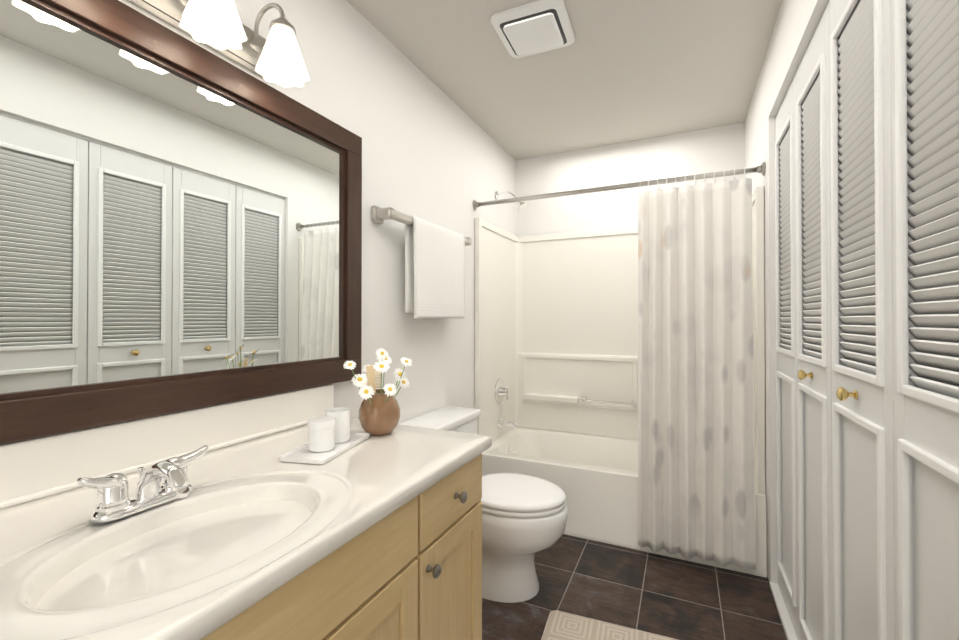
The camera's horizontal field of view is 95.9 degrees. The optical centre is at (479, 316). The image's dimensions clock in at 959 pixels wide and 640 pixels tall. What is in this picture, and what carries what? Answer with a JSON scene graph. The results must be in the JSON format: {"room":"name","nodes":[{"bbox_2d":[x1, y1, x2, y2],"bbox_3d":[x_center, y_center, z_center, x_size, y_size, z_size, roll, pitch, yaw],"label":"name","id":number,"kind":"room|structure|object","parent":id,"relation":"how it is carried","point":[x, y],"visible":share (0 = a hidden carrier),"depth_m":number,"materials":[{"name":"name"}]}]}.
{"room":"bathroom","nodes":[
{"label":"bathroom","id":0,"kind":"room"},
{"bbox_2d":[119,0,515,423],"bbox_3d":[-0.643,-0.009,1.498,0.100,2.420,4.320,0,0,25],"label":"wall","id":1,"kind":"structure","parent":0,"point":[432,152],"depth_m":1.97,"materials":[{"name":"paint"}]},
{"bbox_2d":[0,384,333,507],"bbox_3d":[-0.863,0.300,0.881,0.021,0.118,1.532,0,0,25],"label":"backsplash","id":2,"kind":"structure","parent":1,"relation":"attached to","point":[39,466],"depth_m":1.01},
{"bbox_2d":[0,0,361,443],"bbox_3d":[-0.799,-0.234,1.011,0.031,0.943,1.524,0,0,25],"label":"mirror","id":3,"kind":"object","parent":1,"relation":"attached to","point":[180,223],"visible":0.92,"depth_m":1.04,"materials":[{"name":"clear glass"}]},
{"bbox_2d":[128,0,309,87],"bbox_3d":[-0.718,-0.800,0.976,0.211,0.220,0.820,0,0,25],"label":"sconce","id":4,"kind":"object","parent":1,"relation":"attached to","point":[218,26],"visible":1,"depth_m":1.17,"materials":[{"name":"white glass"}]},
{"bbox_2d":[371,205,471,317],"bbox_3d":[-0.240,-0.224,2.125,0.113,0.470,0.784,0,0,25],"label":"towel rail","id":5,"kind":"object","parent":1,"relation":"attached to","point":[434,270],"visible":1,"depth_m":2.04,"materials":[{"name":"white fabric"}]},
{"bbox_2d":[473,162,764,568],"bbox_3d":[0.638,0.219,2.315,1.517,1.887,0.152,0,0,25],"label":"shower curtain","id":6,"kind":"object","parent":1,"relation":"attached to","point":[696,453],"visible":1,"depth_m":2.11,"materials":[{"name":"white fabric"}]},
{"bbox_2d":[347,0,781,159],"bbox_3d":[0.406,-1.272,1.013,2.420,0.100,4.320,0,0,25],"label":"ceiling","id":7,"kind":"structure","parent":0,"point":[618,71],"depth_m":2.10,"materials":[{"name":"paint"}]},
{"bbox_2d":[491,0,574,58],"bbox_3d":[0.231,-1.196,1.825,0.308,0.040,0.308,0,0,25],"label":"fan","id":8,"kind":"object","parent":7,"relation":"attached to","point":[534,27],"visible":0.96,"depth_m":1.77,"materials":[{"name":"white plastic"}]},
{"bbox_2d":[516,123,744,236],"bbox_3d":[1.034,0.002,3.041,1.620,2.420,0.100,0,0,25],"label":"wall","id":9,"kind":"structure","parent":0,"point":[711,150],"depth_m":3.04,"materials":[{"name":"paint"}]},
{"bbox_2d":[482,534,786,639],"bbox_3d":[0.406,1.248,0.995,2.420,0.100,4.320,0,0,25],"label":"floor","id":10,"kind":"structure","parent":0,"point":[671,597],"depth_m":1.84,"materials":[{"name":"tile"}]},
{"bbox_2d":[192,444,491,639],"bbox_3d":[-0.572,0.793,0.740,0.663,0.805,1.518,0,0,25],"label":"bathroom vanity","id":11,"kind":"object","parent":10,"relation":"on","point":[414,571],"depth_m":0.89,"materials":[{"name":"brown wood"}]},
{"bbox_2d":[0,416,491,639],"bbox_3d":[-0.581,0.373,0.748,0.645,0.036,1.532,0,0,25],"label":"countertop","id":12,"kind":"structure","parent":11,"relation":"on","point":[250,518],"depth_m":0.74,"materials":[{"name":"white stone"}]},
{"bbox_2d":[77,445,208,522],"bbox_3d":[-0.615,0.308,0.809,0.159,0.090,0.159,0,0,-20],"label":"faucet","id":13,"kind":"object","parent":12,"relation":"on","point":[115,501],"visible":1,"depth_m":0.77,"materials":[{"name":"silver metal"}]},
{"bbox_2d":[278,407,369,464],"bbox_3d":[-0.409,0.311,1.171,0.128,0.094,0.252,0,0,12],"label":"tray","id":14,"kind":"object","parent":12,"relation":"on","point":[331,436],"visible":0.98,"depth_m":1.12,"materials":[{"name":"white ceramic"}]},
{"bbox_2d":[343,348,411,435],"bbox_3d":[-0.310,0.229,1.331,0.186,0.260,0.189,0,0,25],"label":"flower vase","id":15,"kind":"object","parent":12,"relation":"on","point":[379,413],"visible":1,"depth_m":1.29,"materials":[{"name":"brown ceramic"}]},
{"bbox_2d":[399,406,566,602],"bbox_3d":[0.046,0.844,1.986,0.714,0.722,0.468,0,0,25],"label":"toilet","id":16,"kind":"object","parent":10,"relation":"on","point":[524,519],"visible":0.46,"depth_m":1.83,"materials":[{"name":"white ceramic"}]},
{"bbox_2d":[541,610,677,639],"bbox_3d":[0.393,1.193,1.298,0.524,0.011,0.804,0,0,21],"label":"rug","id":17,"kind":"object","parent":10,"relation":"on","point":[560,625],"visible":0.98,"depth_m":1.64,"materials":[{"name":"beige fabric"}]},
{"bbox_2d":[475,186,766,577],"bbox_3d":[0.803,0.170,2.667,1.515,2.080,0.765,0,0,25],"label":"bathtub","id":18,"kind":"object","parent":10,"relation":"on","point":[556,359],"visible":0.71,"depth_m":3.00,"materials":[{"name":"white plastic"}]},
{"bbox_2d":[744,0,828,583],"bbox_3d":[1.186,-0.008,1.579,0.100,2.420,2.415,0,0,25],"label":"wall","id":19,"kind":"structure","parent":0,"point":[759,135],"depth_m":1.93,"materials":[{"name":"paint"}]},
{"bbox_2d":[770,582,797,639],"bbox_3d":[1.002,1.190,1.196,0.094,0.018,1.580,0,0,25],"label":"baseboard","id":20,"kind":"structure","parent":19,"relation":"attached to","point":[789,631],"depth_m":1.73,"materials":[{"name":"paint"}]},
{"bbox_2d":[775,0,958,639],"bbox_3d":[0.982,0.140,1.213,0.068,2.079,1.576,0,0,25],"label":"closet doors","id":21,"kind":"structure","parent":19,"relation":"in","point":[867,278],"depth_m":0.98,"materials":[{"name":"paint"}]}
]}

